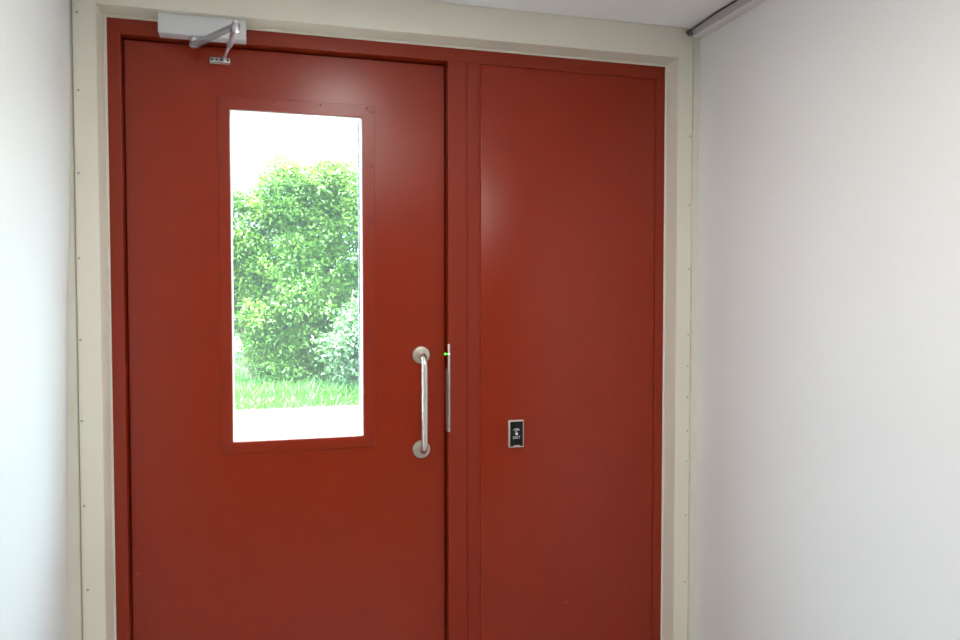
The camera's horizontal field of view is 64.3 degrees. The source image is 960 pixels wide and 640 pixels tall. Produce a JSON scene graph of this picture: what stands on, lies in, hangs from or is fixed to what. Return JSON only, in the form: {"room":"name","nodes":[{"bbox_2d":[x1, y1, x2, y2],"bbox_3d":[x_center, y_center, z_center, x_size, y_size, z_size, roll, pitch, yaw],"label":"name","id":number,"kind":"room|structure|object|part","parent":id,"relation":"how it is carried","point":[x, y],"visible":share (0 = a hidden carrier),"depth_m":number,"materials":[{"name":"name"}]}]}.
{"room":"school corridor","nodes":[
{"label":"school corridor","id":0,"kind":"room"},
{"bbox_2d":[0,0,69,639],"bbox_3d":[-0.413,0.304,-0.542,0.162,2.228,5.160,-1,2,-16],"label":"wall","id":1,"kind":"structure","parent":0,"point":[34,34],"depth_m":1.64,"materials":[{"name":"white paint"}]},
{"bbox_2d":[234,331,358,410],"bbox_3d":[-5.741,0.663,24.234,26.000,0.130,30.300,-1,2,-16],"label":"ground","id":2,"kind":"structure","parent":0,"point":[236,343],"depth_m":9.60,"materials":[{"name":"green plant"}]},
{"bbox_2d":[234,350,263,374],"bbox_3d":[-2.847,0.745,13.904,16.000,0.420,0.250,-1,2,-16],"label":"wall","id":3,"kind":"structure","parent":2,"relation":"on","point":[235,353],"depth_m":13.39,"materials":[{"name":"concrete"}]},
{"bbox_2d":[232,146,358,385],"bbox_3d":[-2.267,-0.766,11.477,4.683,3.688,2.162,-1,2,-16],"label":"leafy shrub","id":4,"kind":"object","parent":2,"relation":"on","point":[280,308],"visible":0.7,"depth_m":10.98,"materials":[{"name":"green plant"}]},
{"bbox_2d":[309,288,358,389],"bbox_3d":[-1.588,0.285,10.551,1.122,1.684,1.556,1,2,32],"label":"leafy shrub","id":5,"kind":"object","parent":2,"relation":"on","point":[347,344],"visible":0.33,"depth_m":10.29,"materials":[{"name":"green plant"}]},
{"bbox_3d":[-1.779,0.335,10.534,0.439,1.502,0.505,-1,2,-16],"label":"stem","id":6,"kind":"part","parent":5,"relation":"part of","materials":[{"name":"green plant"}]},
{"bbox_2d":[235,406,359,437],"bbox_3d":[-0.664,1.276,6.122,26.000,0.120,7.340,-1,2,-16],"label":"floor","id":7,"kind":"structure","parent":0,"point":[256,423],"depth_m":8.53,"materials":[{"name":"white concrete"}]},
{"bbox_2d":[422,0,733,27],"bbox_3d":[0.489,-0.971,-0.228,2.093,0.300,5.360,-1,2,-16],"label":"ceiling","id":8,"kind":"structure","parent":0,"point":[671,13],"depth_m":2.21,"materials":[{"name":"paint"}]},
{"bbox_2d":[695,0,959,639],"bbox_3d":[1.452,0.287,-0.020,0.150,2.228,5.160,-1,2,-16],"label":"wall","id":9,"kind":"structure","parent":0,"point":[828,462],"depth_m":1.85,"materials":[{"name":"white paint"}]},
{"bbox_2d":[686,0,764,38],"bbox_3d":[1.348,-0.811,-0.071,0.056,0.030,5.088,-1,2,-16],"label":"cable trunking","id":10,"kind":"object","parent":9,"relation":"attached to","point":[736,8],"visible":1,"depth_m":2.22,"materials":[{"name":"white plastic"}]},
{"bbox_3d":[-0.207,0.209,2.297,2.093,2.228,0.200,-1,2,-16],"label":"wall","id":11,"kind":"structure","parent":0,"visible":0},
{"bbox_2d":[124,40,444,639],"bbox_3d":[-0.527,0.284,2.182,0.874,2.071,0.119,-1,2,-16],"label":"door","id":12,"kind":"structure","parent":11,"relation":"in","point":[323,536],"depth_m":2.17,"materials":[{"name":"red paint"}]},
{"bbox_2d":[158,12,245,64],"bbox_3d":[-0.719,-0.749,1.968,0.219,0.100,0.245,-1,2,-16],"label":"door closer","id":13,"kind":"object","parent":12,"relation":"attached to","point":[200,30],"depth_m":2.00,"materials":[{"name":"white metal"}]},
{"bbox_3d":[-0.681,-0.728,1.956,0.232,0.011,0.026,2,3,41],"label":"arm","id":14,"kind":"part","parent":13,"relation":"part of","materials":[{"name":"grey metal"}]},
{"bbox_3d":[-0.167,0.246,2.250,0.020,0.302,0.058,-1,2,-16],"label":"pull handle","id":15,"kind":"part","parent":12,"relation":"part of","materials":[{"name":"silver metal"}]},
{"bbox_2d":[67,0,700,639],"bbox_3d":[-0.215,0.210,2.260,1.830,2.228,0.177,-1,2,-16],"label":"door frame","id":16,"kind":"structure","parent":11,"relation":"attached to","point":[461,66],"depth_m":2.24,"materials":[{"name":"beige paint"}]},
{"bbox_2d":[444,344,449,431],"bbox_3d":[-0.101,0.202,2.277,0.018,0.262,0.032,-1,2,-16],"label":"lock plate","id":17,"kind":"object","parent":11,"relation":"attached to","point":[448,353],"visible":1,"depth_m":2.27,"materials":[{"name":"grey metal"}]},
{"bbox_2d":[480,65,654,639],"bbox_3d":[0.268,0.273,2.415,0.576,2.068,0.084,-1,2,-16],"label":"door","id":18,"kind":"structure","parent":11,"relation":"in","point":[567,160],"depth_m":2.37,"materials":[{"name":"red paint"}]},
{"bbox_2d":[508,419,523,447],"bbox_3d":[0.109,0.346,2.322,0.049,0.084,0.015,-1,2,-16],"label":"button","id":19,"kind":"object","parent":18,"relation":"attached to","point":[515,427],"visible":1,"depth_m":2.31,"materials":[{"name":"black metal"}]}
]}

